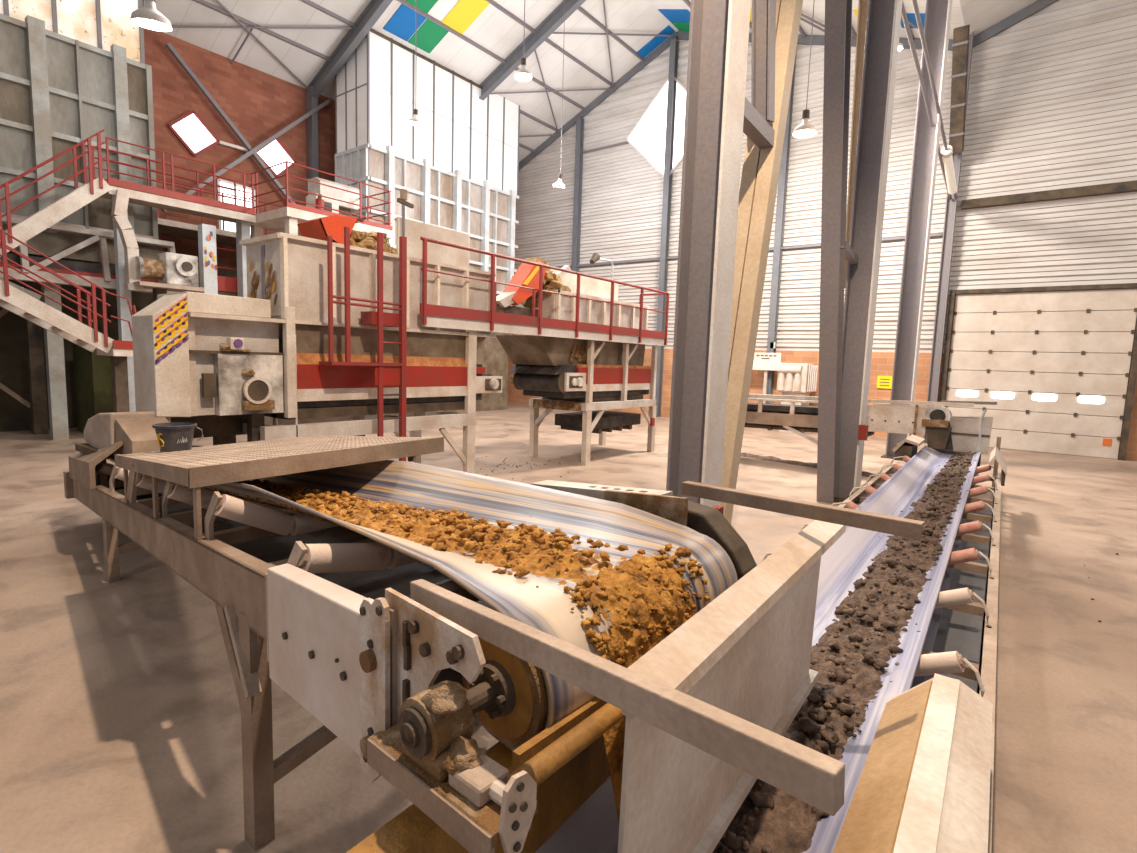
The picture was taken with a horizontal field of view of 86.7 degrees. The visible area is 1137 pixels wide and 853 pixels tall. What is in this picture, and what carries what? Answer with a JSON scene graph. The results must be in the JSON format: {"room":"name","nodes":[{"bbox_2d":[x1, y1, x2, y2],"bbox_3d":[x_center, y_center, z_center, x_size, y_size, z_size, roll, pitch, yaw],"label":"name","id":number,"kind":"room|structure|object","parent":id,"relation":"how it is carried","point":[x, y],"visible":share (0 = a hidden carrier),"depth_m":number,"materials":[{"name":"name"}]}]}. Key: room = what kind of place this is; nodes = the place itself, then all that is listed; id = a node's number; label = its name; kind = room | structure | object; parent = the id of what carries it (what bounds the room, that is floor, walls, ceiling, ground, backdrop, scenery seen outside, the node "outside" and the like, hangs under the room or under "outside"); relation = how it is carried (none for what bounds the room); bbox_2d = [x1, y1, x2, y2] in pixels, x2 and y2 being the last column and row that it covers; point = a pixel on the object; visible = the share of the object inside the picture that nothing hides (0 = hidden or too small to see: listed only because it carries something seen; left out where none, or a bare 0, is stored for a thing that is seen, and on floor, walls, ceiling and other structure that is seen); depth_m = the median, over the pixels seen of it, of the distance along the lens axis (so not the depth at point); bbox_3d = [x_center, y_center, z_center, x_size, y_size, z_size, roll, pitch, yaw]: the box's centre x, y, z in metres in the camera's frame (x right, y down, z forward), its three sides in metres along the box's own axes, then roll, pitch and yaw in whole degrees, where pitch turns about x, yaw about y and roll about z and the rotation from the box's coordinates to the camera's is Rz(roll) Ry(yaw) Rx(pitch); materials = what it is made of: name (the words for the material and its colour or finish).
{"room":"material processing factory","nodes":[
{"label":"material processing factory","id":0,"kind":"room"},
{"bbox_2d":[0,252,236,434],"bbox_3d":[-11.714,-2.049,13.887,1.100,4.300,12.900,7,8,37],"label":"wall","id":1,"kind":"structure","parent":0,"point":[23,375],"depth_m":13.67,"materials":[{"name":"metal"}]},
{"bbox_2d":[144,28,509,402],"bbox_3d":[-10.065,-5.396,17.607,0.200,10.250,24.230,7,8,37],"label":"wall","id":2,"kind":"structure","parent":0,"point":[260,104],"depth_m":17.28,"materials":[{"name":"red brick"}]},
{"bbox_2d":[167,110,219,156],"bbox_3d":[-10.307,-8.065,16.587,0.090,1.212,1.289,7,8,37],"label":"window","id":3,"kind":"structure","parent":2,"relation":"in","point":[194,134],"depth_m":16.58,"materials":[{"name":"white glass"}]},
{"bbox_2d":[216,178,255,234],"bbox_3d":[-9.716,-6.219,17.641,0.090,1.770,1.050,7,8,37],"label":"window","id":4,"kind":"structure","parent":2,"relation":"in","point":[229,226],"depth_m":17.50,"materials":[{"name":"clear glass"}]},
{"bbox_2d":[218,141,256,152],"bbox_3d":[-9.587,-8.087,17.460,0.100,0.080,1.020,7,8,37],"label":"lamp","id":5,"kind":"object","parent":2,"relation":"attached to","point":[223,143],"visible":0.79,"depth_m":17.34,"materials":[{"name":"paint"}]},
{"bbox_2d":[230,25,254,63],"bbox_3d":[-9.087,-10.626,16.771,1.419,0.656,0.056,7,8,37],"label":"brace","id":6,"kind":"object","parent":2,"relation":"attached to","point":[253,26],"visible":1,"depth_m":16.76,"materials":[{"name":"grey paint"}]},
{"bbox_2d":[257,137,296,177],"bbox_3d":[-8.934,-8.215,18.363,0.090,1.193,1.308,7,8,37],"label":"window","id":7,"kind":"structure","parent":2,"relation":"in","point":[274,152],"depth_m":18.39,"materials":[{"name":"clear glass"}]},
{"bbox_2d":[0,403,1136,852],"bbox_3d":[-0.198,0.904,10.636,31.000,0.120,24.430,7,8,37],"label":"floor","id":8,"kind":"structure","parent":0,"point":[121,729],"depth_m":3.89,"materials":[{"name":"concrete"}]},
{"bbox_2d":[73,345,112,432],"bbox_3d":[-10.449,-0.879,14.148,1.400,2.000,1.500,7,8,37],"label":"container","id":9,"kind":"object","parent":8,"relation":"on","point":[92,371],"visible":0.21,"depth_m":13.34,"materials":[{"name":"green metal"}]},
{"bbox_2d":[0,0,199,439],"bbox_3d":[-11.561,-5.483,12.516,3.168,11.431,6.021,7,8,37],"label":"silo","id":10,"kind":"object","parent":8,"relation":"on","point":[71,71],"visible":0.72,"depth_m":12.45,"materials":[{"name":"beige metal"}]},
{"bbox_2d":[0,216,175,281],"bbox_3d":[-10.813,-3.548,12.051,1.068,1.064,5.500,7,8,37],"label":"support frame","id":11,"kind":"object","parent":10,"relation":"attached to","point":[58,241],"depth_m":12.38,"materials":[{"name":"beige metal"}]},
{"bbox_2d":[96,293,135,411],"bbox_3d":[-8.360,-0.980,11.351,0.970,2.943,0.595,7,8,37],"label":"stair landing","id":12,"kind":"structure","parent":8,"relation":"on","point":[121,350],"depth_m":11.22,"materials":[{"name":"beige paint"}]},
{"bbox_2d":[0,229,112,352],"bbox_3d":[-9.381,-2.643,9.836,0.929,2.774,2.964,7,8,37],"label":"stair","id":13,"kind":"structure","parent":12,"relation":"attached to","point":[12,299],"depth_m":10.39,"materials":[{"name":"red metal"}]},
{"bbox_2d":[133,252,203,301],"bbox_3d":[-8.595,-1.686,12.963,0.820,3.980,1.200,7,8,37],"label":"machine","id":14,"kind":"object","parent":8,"relation":"on","point":[175,272],"visible":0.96,"depth_m":12.64,"materials":[{"name":"white paint"}]},
{"bbox_2d":[91,137,255,411],"bbox_3d":[-8.739,-2.842,13.674,0.958,6.114,2.900,7,8,37],"label":"walkway","id":15,"kind":"object","parent":8,"relation":"on","point":[140,194],"visible":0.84,"depth_m":12.96,"materials":[{"name":"metal"}]},
{"bbox_2d":[0,129,111,256],"bbox_3d":[-10.075,-3.651,10.636,0.979,3.787,3.156,7,8,37],"label":"stair","id":16,"kind":"structure","parent":15,"relation":"attached to","point":[58,210],"depth_m":10.98,"materials":[{"name":"red metal"}]},
{"bbox_2d":[111,189,142,291],"bbox_3d":[-9.021,-3.783,12.293,0.270,1.966,0.420,7,8,37],"label":"duct","id":17,"kind":"object","parent":15,"relation":"attached to","point":[121,198],"visible":0.96,"depth_m":12.23,"materials":[{"name":"beige metal"}]},
{"bbox_2d":[198,224,217,294],"bbox_3d":[-8.170,-2.144,13.739,0.270,4.750,0.285,7,8,37],"label":"post","id":18,"kind":"object","parent":8,"relation":"on","point":[207,251],"visible":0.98,"depth_m":13.48,"materials":[{"name":"white metal"}]},
{"bbox_2d":[156,178,283,246],"bbox_3d":[-9.303,-3.219,17.182,1.720,6.064,5.000,7,8,37],"label":"walkway","id":19,"kind":"object","parent":8,"relation":"on","point":[170,228],"visible":0.17,"depth_m":15.73,"materials":[{"name":"metal"}]},
{"bbox_2d":[216,247,237,296],"bbox_3d":[-8.156,-2.249,16.250,1.640,4.414,3.600,7,8,37],"label":"walkway","id":20,"kind":"object","parent":8,"relation":"on","point":[227,286],"visible":0.02,"depth_m":14.58,"materials":[{"name":"metal"}]},
{"bbox_2d":[131,217,501,509],"bbox_3d":[-3.011,-0.979,8.060,1.435,4.000,4.820,7,8,37],"label":"machine","id":21,"kind":"object","parent":8,"relation":"on","point":[229,366],"visible":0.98,"depth_m":7.08,"materials":[{"name":"beige paint"}]},
{"bbox_2d":[248,380,267,400],"bbox_3d":[-3.370,-0.390,6.524,0.010,0.224,0.224,7,8,37],"label":"grille","id":22,"kind":"object","parent":21,"relation":"attached to","point":[257,389],"depth_m":6.52,"materials":[{"name":"metal"}]},
{"bbox_2d":[350,230,397,253],"bbox_3d":[-2.774,-2.322,7.948,1.024,0.547,0.878,1,6,-10],"label":"heap","id":23,"kind":"object","parent":21,"relation":"on","point":[363,239],"visible":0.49,"depth_m":7.66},
{"bbox_2d":[297,214,363,243],"bbox_3d":[-2.961,-2.421,7.521,0.520,0.427,0.613,7,8,37],"label":"scoop","id":24,"kind":"object","parent":23,"relation":"on","point":[319,228],"visible":0.8,"depth_m":7.30,"materials":[{"name":"orange paint"}]},
{"bbox_2d":[397,189,413,236],"bbox_3d":[-2.363,-2.861,8.718,0.060,1.080,0.268,7,8,37],"label":"post","id":25,"kind":"object","parent":21,"relation":"on","point":[403,193],"visible":0.83,"depth_m":8.65,"materials":[{"name":"beige metal"}]},
{"bbox_2d":[248,161,392,238],"bbox_3d":[-6.310,-3.001,15.393,2.060,6.214,2.800,7,8,37],"label":"platform","id":26,"kind":"object","parent":8,"relation":"on","point":[286,219],"visible":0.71,"depth_m":14.23,"materials":[{"name":"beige metal"}]},
{"bbox_2d":[315,194,323,209],"bbox_3d":[-5.995,-5.294,14.513,0.200,0.580,0.195,7,8,37],"label":"fire extinguisher","id":27,"kind":"object","parent":26,"relation":"on","point":[320,202],"visible":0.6,"depth_m":14.44,"materials":[{"name":"red paint"}]},
{"bbox_2d":[306,193,338,213],"bbox_3d":[-6.227,-5.442,15.250,0.515,0.700,0.600,7,8,37],"label":"base cabinet","id":28,"kind":"object","parent":26,"relation":"on","point":[329,203],"visible":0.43,"depth_m":15.09,"materials":[{"name":"beige metal"}]},
{"bbox_2d":[308,177,359,215],"bbox_3d":[-6.280,-5.860,16.206,0.600,1.320,1.200,7,8,37],"label":"hood","id":29,"kind":"object","parent":26,"relation":"on","point":[342,195],"visible":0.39,"depth_m":15.98,"materials":[{"name":"beige metal"}]},
{"bbox_2d":[306,0,392,195],"bbox_3d":[-1.677,-6.473,14.331,16.780,13.641,0.200,7,8,37],"label":"rafter","id":30,"kind":"object","parent":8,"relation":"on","point":[374,9],"visible":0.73,"depth_m":18.20,"materials":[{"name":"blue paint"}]},
{"bbox_2d":[165,43,295,203],"bbox_3d":[-9.197,-7.928,17.780,0.120,4.571,4.571,7,8,37],"label":"brace","id":31,"kind":"object","parent":30,"relation":"attached to","point":[169,46],"visible":0.64,"depth_m":16.93,"materials":[{"name":"grey paint"}]},
{"bbox_2d":[161,99,330,211],"bbox_3d":[-9.189,-8.057,17.573,0.120,4.474,4.868,7,8,37],"label":"brace","id":32,"kind":"object","parent":30,"relation":"attached to","point":[244,156],"visible":0.93,"depth_m":17.67,"materials":[{"name":"grey paint"}]},
{"bbox_2d":[171,25,351,28],"bbox_3d":[-8.411,-10.885,16.417,4.736,1.074,0.056,-1,7,-23],"label":"brace","id":33,"kind":"object","parent":30,"relation":"attached to","point":[173,26],"visible":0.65,"depth_m":16.43,"materials":[{"name":"grey paint"}]},
{"bbox_2d":[215,0,308,88],"bbox_3d":[-8.699,-10.777,16.553,0.056,0.900,4.776,3,6,13],"label":"brace","id":34,"kind":"object","parent":30,"relation":"attached to","point":[217,1],"visible":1,"depth_m":16.86,"materials":[{"name":"grey paint"}]},
{"bbox_2d":[319,227,406,460],"bbox_3d":[-2.512,-0.623,7.394,0.294,3.470,1.050,7,8,37],"label":"ladder","id":35,"kind":"object","parent":8,"relation":"on","point":[384,373],"visible":0.74,"depth_m":7.41,"materials":[{"name":"red metal"}]},
{"bbox_2d":[335,28,519,412],"bbox_3d":[-4.693,-6.201,21.031,1.860,11.451,6.800,7,8,37],"label":"silo","id":36,"kind":"object","parent":8,"relation":"on","point":[458,169],"visible":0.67,"depth_m":19.64,"materials":[{"name":"white metal"}]},
{"bbox_2d":[63,435,924,852],"bbox_3d":[-2.357,0.697,4.364,8.808,1.514,1.635,8,9,44],"label":"conveyor","id":37,"kind":"object","parent":8,"relation":"on","point":[396,646],"visible":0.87,"depth_m":1.91,"materials":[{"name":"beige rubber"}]},
{"bbox_2d":[75,411,170,485],"bbox_3d":[-4.299,0.197,5.950,1.360,0.718,0.600,7,8,37],"label":"hood","id":38,"kind":"object","parent":37,"relation":"on","point":[135,429],"visible":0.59,"depth_m":5.66,"materials":[{"name":"metal"}]},
{"bbox_2d":[152,422,202,451],"bbox_3d":[-2.845,0.078,4.357,0.272,0.193,0.272,4,7,18],"label":"bucket","id":39,"kind":"object","parent":37,"relation":"on","point":[172,436],"visible":0.96,"depth_m":4.28,"materials":[{"name":"plastic"}]},
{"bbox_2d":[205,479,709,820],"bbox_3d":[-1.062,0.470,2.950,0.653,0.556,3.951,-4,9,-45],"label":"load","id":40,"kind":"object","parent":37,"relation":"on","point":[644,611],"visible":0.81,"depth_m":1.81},
{"bbox_2d":[479,0,585,99],"bbox_3d":[1.270,-6.794,18.144,16.780,13.641,0.200,7,8,37],"label":"rafter","id":41,"kind":"object","parent":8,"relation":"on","point":[555,19],"visible":0.29,"depth_m":19.60,"materials":[{"name":"blue paint"}]},
{"bbox_2d":[193,0,534,151],"bbox_3d":[-8.643,-10.912,16.283,0.070,0.090,23.610,7,8,37],"label":"purlin","id":42,"kind":"structure","parent":41,"relation":"attached to","point":[205,3],"depth_m":16.76,"materials":[{"name":"grey paint"}]},
{"bbox_2d":[300,0,558,131],"bbox_3d":[-7.595,-11.357,15.436,0.070,0.090,23.610,7,8,37],"label":"purlin","id":43,"kind":"structure","parent":41,"relation":"attached to","point":[308,2],"depth_m":16.97,"materials":[{"name":"grey paint"}]},
{"bbox_2d":[397,0,584,109],"bbox_3d":[-6.548,-11.802,14.589,0.070,0.090,23.610,7,8,37],"label":"purlin","id":44,"kind":"structure","parent":41,"relation":"attached to","point":[404,2],"depth_m":19.07,"materials":[{"name":"grey paint"}]},
{"bbox_2d":[486,0,611,86],"bbox_3d":[-5.485,-12.254,13.729,0.070,0.090,23.610,7,8,37],"label":"purlin","id":45,"kind":"structure","parent":41,"relation":"attached to","point":[492,2],"depth_m":20.09,"materials":[{"name":"grey paint"}]},
{"bbox_2d":[567,0,643,60],"bbox_3d":[-4.421,-12.706,12.868,0.070,0.090,23.610,7,8,37],"label":"roof purlin","id":46,"kind":"structure","parent":41,"relation":"attached to","point":[580,8],"depth_m":20.32,"materials":[{"name":"grey paint"}]},
{"bbox_2d":[552,32,673,36],"bbox_3d":[1.421,-13.274,20.370,4.969,1.096,0.056,-1,7,-23],"label":"brace","id":47,"kind":"object","parent":41,"relation":"attached to","point":[579,33],"visible":1,"depth_m":20.37,"materials":[{"name":"grey paint"}]},
{"bbox_2d":[496,269,657,464],"bbox_3d":[0.254,-1.275,12.428,1.470,3.850,4.100,7,8,37],"label":"machine","id":48,"kind":"object","parent":8,"relation":"on","point":[591,378],"visible":0.91,"depth_m":11.92,"materials":[{"name":"beige metal"}]},
{"bbox_2d":[496,261,545,332],"bbox_3d":[-0.915,-2.272,10.522,0.420,1.269,1.197,7,8,37],"label":"chute","id":49,"kind":"object","parent":48,"relation":"attached to","point":[527,275],"visible":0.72,"depth_m":10.45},
{"bbox_2d":[512,271,570,306],"bbox_3d":[-0.528,-2.561,11.348,1.302,0.809,1.253,-1,7,-26],"label":"heap","id":50,"kind":"object","parent":48,"relation":"on","point":[552,281],"visible":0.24,"depth_m":10.96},
{"bbox_2d":[526,257,549,270],"bbox_3d":[-0.623,-2.976,11.062,0.300,0.230,0.600,7,8,37],"label":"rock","id":51,"kind":"object","parent":50,"relation":"on","point":[538,259],"visible":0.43,"depth_m":10.99,"materials":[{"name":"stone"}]},
{"bbox_2d":[555,265,570,276],"bbox_3d":[-0.157,-2.906,11.436,0.120,0.365,0.503,7,8,37],"label":"concrete slab","id":52,"kind":"object","parent":50,"relation":"on","point":[560,273],"visible":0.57,"depth_m":11.44,"materials":[{"name":"concrete"}]},
{"bbox_2d":[420,236,668,345],"bbox_3d":[-0.162,-2.195,10.936,0.765,1.175,6.840,7,8,37],"label":"walkway","id":53,"kind":"object","parent":48,"relation":"on","point":[438,316],"visible":0.99,"depth_m":9.84,"materials":[{"name":"paint"}]},
{"bbox_2d":[590,253,612,298],"bbox_3d":[0.687,-3.101,12.676,0.177,1.015,0.881,7,8,37],"label":"lamp post","id":54,"kind":"object","parent":48,"relation":"on","point":[595,257],"visible":0.84,"depth_m":12.41,"materials":[{"name":"grey metal"}]},
{"bbox_2d":[571,117,583,271],"bbox_3d":[0.283,-6.511,24.606,0.220,11.611,0.240,7,8,37],"label":"wall post","id":55,"kind":"object","parent":8,"relation":"on","point":[579,122],"visible":0.64,"depth_m":24.25,"materials":[{"name":"metal"}]},
{"bbox_2d":[655,38,678,416],"bbox_3d":[3.542,-7.022,22.044,0.220,13.394,0.240,7,8,37],"label":"wall post","id":56,"kind":"object","parent":8,"relation":"on","point":[674,45],"visible":0.83,"depth_m":21.89,"materials":[{"name":"metal"}]},
{"bbox_2d":[346,401,1006,852],"bbox_3d":[3.326,0.709,5.806,1.530,1.545,12.586,6,8,35],"label":"conveyor","id":57,"kind":"object","parent":8,"relation":"on","point":[919,770],"visible":0.67,"depth_m":1.87,"materials":[{"name":"beige metal"}]},
{"bbox_2d":[712,451,976,852],"bbox_3d":[3.335,0.881,5.626,0.581,0.164,11.949,6,8,35],"label":"load","id":58,"kind":"object","parent":57,"relation":"on","point":[850,658],"visible":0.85,"depth_m":2.90},
{"bbox_2d":[833,673,959,852],"bbox_3d":[0.696,1.095,1.391,0.300,0.158,2.300,7,8,37],"label":"hood","id":59,"kind":"object","parent":57,"relation":"attached to","point":[906,797],"depth_m":1.74,"materials":[{"name":"white paint"}]},
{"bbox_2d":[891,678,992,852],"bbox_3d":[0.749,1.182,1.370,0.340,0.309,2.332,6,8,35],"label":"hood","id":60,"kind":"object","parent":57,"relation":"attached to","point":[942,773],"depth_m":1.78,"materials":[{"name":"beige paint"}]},
{"bbox_2d":[945,422,952,449],"bbox_3d":[6.657,0.061,10.579,0.241,0.690,0.020,7,8,37],"label":"curtain","id":61,"kind":"object","parent":57,"relation":"hanging from","point":[950,442],"depth_m":10.56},
{"bbox_2d":[666,0,750,506],"bbox_3d":[1.365,-4.085,5.314,0.550,11.050,0.560,7,8,37],"label":"steel column","id":62,"kind":"structure","parent":8,"relation":"on","point":[719,29],"depth_m":5.53,"materials":[{"name":"grey metal"}]},
{"bbox_2d":[720,0,802,523],"bbox_3d":[2.115,-3.452,6.335,0.325,9.618,2.153,7,8,37],"label":"brace","id":63,"kind":"object","parent":8,"relation":"on","point":[775,23],"visible":0.68,"depth_m":6.15,"materials":[{"name":"beige paint"}]},
{"bbox_2d":[752,352,781,403],"bbox_3d":[6.469,-1.195,19.895,0.980,2.470,0.155,7,8,37],"label":"notice board","id":64,"kind":"object","parent":8,"relation":"on","point":[762,361],"visible":0.86,"depth_m":19.78,"materials":[{"name":"beige metal"}]},
{"bbox_2d":[777,363,817,432],"bbox_3d":[7.082,-0.891,18.766,1.070,2.150,0.870,7,8,37],"label":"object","id":65,"kind":"object","parent":8,"relation":"on","point":[793,379],"visible":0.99,"depth_m":18.48,"materials":[{"name":"beige paint"}]},
{"bbox_2d":[740,453,876,477],"bbox_3d":[4.976,0.769,12.409,0.451,0.097,3.746,-4,8,-41],"label":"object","id":66,"kind":"object","parent":8,"relation":"on","point":[768,458],"visible":0.56,"depth_m":12.72,"materials":[{"name":"brown metal"}]},
{"bbox_2d":[844,0,868,288],"bbox_3d":[4.802,-3.924,10.031,0.260,9.896,0.979,7,8,37],"label":"brace","id":67,"kind":"object","parent":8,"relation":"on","point":[863,4],"visible":0.15,"depth_m":9.87,"materials":[{"name":"beige paint"}]},
{"bbox_2d":[744,394,973,448],"bbox_3d":[4.859,0.088,12.130,5.450,1.506,0.930,7,8,37],"label":"conveyor","id":68,"kind":"object","parent":8,"relation":"on","point":[915,419],"visible":0.59,"depth_m":11.05,"materials":[{"name":"metal"}]},
{"bbox_2d":[834,0,902,502],"bbox_3d":[4.393,-4.357,8.702,0.640,11.050,0.520,7,8,37],"label":"steel column","id":69,"kind":"structure","parent":8,"relation":"on","point":[884,16],"depth_m":8.81,"materials":[{"name":"grey metal"}]},
{"bbox_2d":[817,0,858,503],"bbox_3d":[3.490,-3.575,7.869,0.240,9.643,2.353,7,8,37],"label":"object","id":70,"kind":"structure","parent":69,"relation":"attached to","point":[835,248],"depth_m":8.09,"materials":[{"name":"grey paint"}]},
{"bbox_2d":[881,0,952,458],"bbox_3d":[7.812,-4.758,13.385,0.600,11.050,0.520,7,8,37],"label":"steel column","id":71,"kind":"structure","parent":8,"relation":"on","point":[938,12],"depth_m":13.36,"materials":[{"name":"grey metal"}]},
{"bbox_2d":[901,1,951,199],"bbox_3d":[7.547,-6.569,12.614,0.070,1.369,9.609,7,8,37],"label":"pipe","id":72,"kind":"object","parent":71,"relation":"attached to","point":[903,13],"visible":0.76,"depth_m":11.51,"materials":[{"name":"grey metal"}]},
{"bbox_2d":[941,145,956,193],"bbox_3d":[9.466,-6.344,14.947,0.240,0.722,1.858,7,8,37],"label":"lamp","id":73,"kind":"object","parent":72,"relation":"hanging from","point":[947,156],"visible":0.96,"depth_m":14.76,"materials":[{"name":"beige plastic"}]},
{"bbox_2d":[912,0,956,198],"bbox_3d":[7.647,-6.682,12.529,0.070,1.619,9.611,7,8,37],"label":"pipe","id":74,"kind":"object","parent":71,"relation":"attached to","point":[914,2],"visible":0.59,"depth_m":11.53,"materials":[{"name":"grey metal"}]},
{"bbox_2d":[923,31,973,442],"bbox_3d":[10.497,-5.030,16.671,0.410,11.050,0.360,7,8,37],"label":"steel column","id":75,"kind":"structure","parent":8,"relation":"on","point":[951,205],"depth_m":16.75,"materials":[{"name":"grey metal"}]},
{"bbox_2d":[949,24,969,153],"bbox_3d":[10.055,-8.616,15.506,0.330,2.770,1.640,7,8,37],"label":"cable tray","id":76,"kind":"object","parent":75,"relation":"attached to","point":[961,40],"visible":0.97,"depth_m":15.33,"materials":[{"name":"metal"}]},
{"bbox_2d":[155,0,1037,161],"bbox_3d":[1.170,-11.600,8.461,27.700,4.840,24.330,7,8,37],"label":"ceiling","id":77,"kind":"structure","parent":0,"point":[494,30],"depth_m":18.71,"materials":[{"name":"white metal"}]},
{"bbox_2d":[130,0,172,31],"bbox_3d":[-5.151,-7.499,7.290,0.437,5.015,0.438,7,8,37],"label":"pendant lamp","id":78,"kind":"object","parent":77,"relation":"hanging from","point":[148,17],"visible":1,"depth_m":7.47,"materials":[{"name":"metal"}]},
{"bbox_2d":[383,4,425,40],"bbox_3d":[-4.803,-11.893,17.722,0.960,0.446,0.860,7,8,37],"label":"sheet","id":79,"kind":"object","parent":77,"relation":"attached to","point":[402,24],"visible":1,"depth_m":17.72,"materials":[{"name":"blue plastic"}]},
{"bbox_2d":[408,0,421,125],"bbox_3d":[-2.551,-8.675,10.071,0.239,6.914,0.240,7,8,37],"label":"pendant lamp","id":80,"kind":"object","parent":77,"relation":"hanging from","point":[415,121],"visible":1,"depth_m":10.38,"materials":[{"name":"metal"}]},
{"bbox_2d":[406,0,437,12],"bbox_3d":[-3.867,-12.295,16.934,1.240,0.568,0.750,7,8,37],"label":"sheet","id":81,"kind":"object","parent":77,"relation":"attached to","point":[424,5],"visible":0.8,"depth_m":17.31,"materials":[{"name":"green plastic"}]},
{"bbox_2d":[408,19,448,53],"bbox_3d":[-4.266,-11.951,18.417,0.960,0.446,0.820,7,8,37],"label":"sheet","id":82,"kind":"object","parent":77,"relation":"attached to","point":[430,33],"visible":1,"depth_m":18.41,"materials":[{"name":"green plastic"}]},
{"bbox_2d":[442,0,489,33],"bbox_3d":[-3.058,-12.383,17.980,1.240,0.568,0.820,7,8,37],"label":"sheet","id":83,"kind":"object","parent":77,"relation":"attached to","point":[464,13],"visible":1,"depth_m":18.02,"materials":[{"name":"yellow plastic"}]},
{"bbox_2d":[514,0,531,80],"bbox_3d":[-0.722,-9.028,10.477,0.320,5.583,0.320,7,8,37],"label":"pendant lamp","id":84,"kind":"object","parent":77,"relation":"hanging from","point":[522,74],"visible":1,"depth_m":10.72,"materials":[{"name":"metal"}]},
{"bbox_2d":[553,3,564,187],"bbox_3d":[-0.143,-9.629,15.413,0.331,6.824,0.338,7,8,37],"label":"pendant lamp","id":85,"kind":"object","parent":77,"relation":"hanging from","point":[559,183],"visible":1,"depth_m":15.62,"materials":[{"name":"metal"}]},
{"bbox_2d":[637,25,674,57],"bbox_3d":[3.101,-13.722,21.510,1.300,0.594,0.470,7,8,37],"label":"sheet","id":86,"kind":"object","parent":77,"relation":"attached to","point":[656,41],"visible":1,"depth_m":21.49,"materials":[{"name":"blue plastic"}]},
{"bbox_2d":[658,9,689,21],"bbox_3d":[3.656,-13.638,19.999,1.080,0.364,0.850,7,8,37],"label":"sheet","id":87,"kind":"object","parent":77,"relation":"attached to","point":[673,15],"visible":0.79,"depth_m":19.95,"materials":[{"name":"blue plastic"}]},
{"bbox_2d":[671,22,689,31],"bbox_3d":[4.160,-13.693,20.650,1.080,0.364,0.700,7,8,37],"label":"sheet","id":88,"kind":"object","parent":77,"relation":"attached to","point":[681,26],"visible":0.57,"depth_m":20.70,"materials":[{"name":"green plastic"}]},
{"bbox_2d":[793,0,816,137],"bbox_3d":[4.234,-7.681,10.306,0.400,5.103,0.400,7,8,37],"label":"pendant lamp","id":89,"kind":"object","parent":77,"relation":"hanging from","point":[805,129],"visible":1,"depth_m":10.50,"materials":[{"name":"metal"}]},
{"bbox_2d":[901,13,924,27],"bbox_3d":[9.242,-10.788,16.015,0.800,0.276,0.800,7,8,37],"label":"sheet","id":90,"kind":"object","parent":77,"relation":"attached to","point":[911,17],"visible":0.36,"depth_m":15.92,"materials":[{"name":"blue plastic"}]},
{"bbox_2d":[508,0,1136,460],"bbox_3d":[8.434,-7.262,18.553,27.600,14.945,0.210,7,8,37],"label":"wall","id":91,"kind":"structure","parent":0,"point":[1052,101],"depth_m":16.98,"materials":[{"name":"white metal"}]},
{"bbox_2d":[583,77,685,177],"bbox_3d":[2.833,-10.920,22.390,5.625,3.629,0.110,7,8,37],"label":"window","id":92,"kind":"structure","parent":91,"relation":"in","point":[647,137],"depth_m":22.05,"materials":[{"name":"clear glass"}]},
{"bbox_2d":[558,233,942,267],"bbox_3d":[3.941,-6.155,21.938,16.600,0.070,0.105,7,8,37],"label":"wall rail","id":93,"kind":"object","parent":91,"relation":"attached to","point":[937,234],"visible":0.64,"depth_m":19.83,"materials":[{"name":"metal"}]},
{"bbox_2d":[766,48,796,403],"bbox_3d":[6.850,-6.381,19.541,0.220,11.377,0.240,7,8,37],"label":"wall post","id":94,"kind":"object","parent":91,"relation":"attached to","point":[783,174],"visible":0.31,"depth_m":19.51,"materials":[{"name":"metal"}]},
{"bbox_2d":[519,0,1058,169],"bbox_3d":[8.452,-12.214,17.913,27.390,4.802,0.090,7,8,37],"label":"rafter","id":95,"kind":"object","parent":91,"relation":"attached to","point":[1039,5],"visible":0.55,"depth_m":19.73,"materials":[{"name":"blue paint"}]},
{"bbox_2d":[535,50,558,132],"bbox_3d":[-0.792,-12.320,22.250,0.056,1.096,5.022,3,6,9],"label":"brace","id":96,"kind":"object","parent":95,"relation":"attached to","point":[535,50],"visible":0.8,"depth_m":22.02,"materials":[{"name":"grey paint"}]},
{"bbox_2d":[491,88,611,93],"bbox_3d":[-0.711,-12.354,22.185,5.121,1.184,0.056,-1,7,-22],"label":"brace","id":97,"kind":"object","parent":95,"relation":"attached to","point":[598,88],"visible":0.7,"depth_m":22.20,"materials":[{"name":"grey paint"}]},
{"bbox_2d":[603,0,613,87],"bbox_3d":[1.325,-13.234,20.441,0.056,1.109,5.080,3,6,9],"label":"brace","id":98,"kind":"object","parent":95,"relation":"attached to","point":[603,0],"visible":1,"depth_m":20.68,"materials":[{"name":"grey paint"}]},
{"bbox_2d":[877,376,891,388],"bbox_3d":[9.517,-1.328,18.059,0.460,0.370,0.045,7,8,37],"label":"warning sign","id":99,"kind":"object","parent":91,"relation":"attached to","point":[882,381],"visible":0.91,"depth_m":18.06,"materials":[{"name":"yellow plastic"}]},
{"bbox_2d":[939,283,1136,460],"bbox_3d":[12.217,-1.488,15.854,4.030,4.300,0.200,7,8,37],"label":"door","id":100,"kind":"structure","parent":91,"relation":"in","point":[1023,335],"depth_m":15.68,"materials":[{"name":"metal"}]},
{"bbox_2d":[961,180,1136,209],"bbox_3d":[14.976,-5.608,13.390,10.500,0.220,0.205,7,8,37],"label":"wall rail","id":101,"kind":"object","parent":91,"relation":"attached to","point":[1127,186],"visible":1,"depth_m":15.32,"materials":[{"name":"metal"}]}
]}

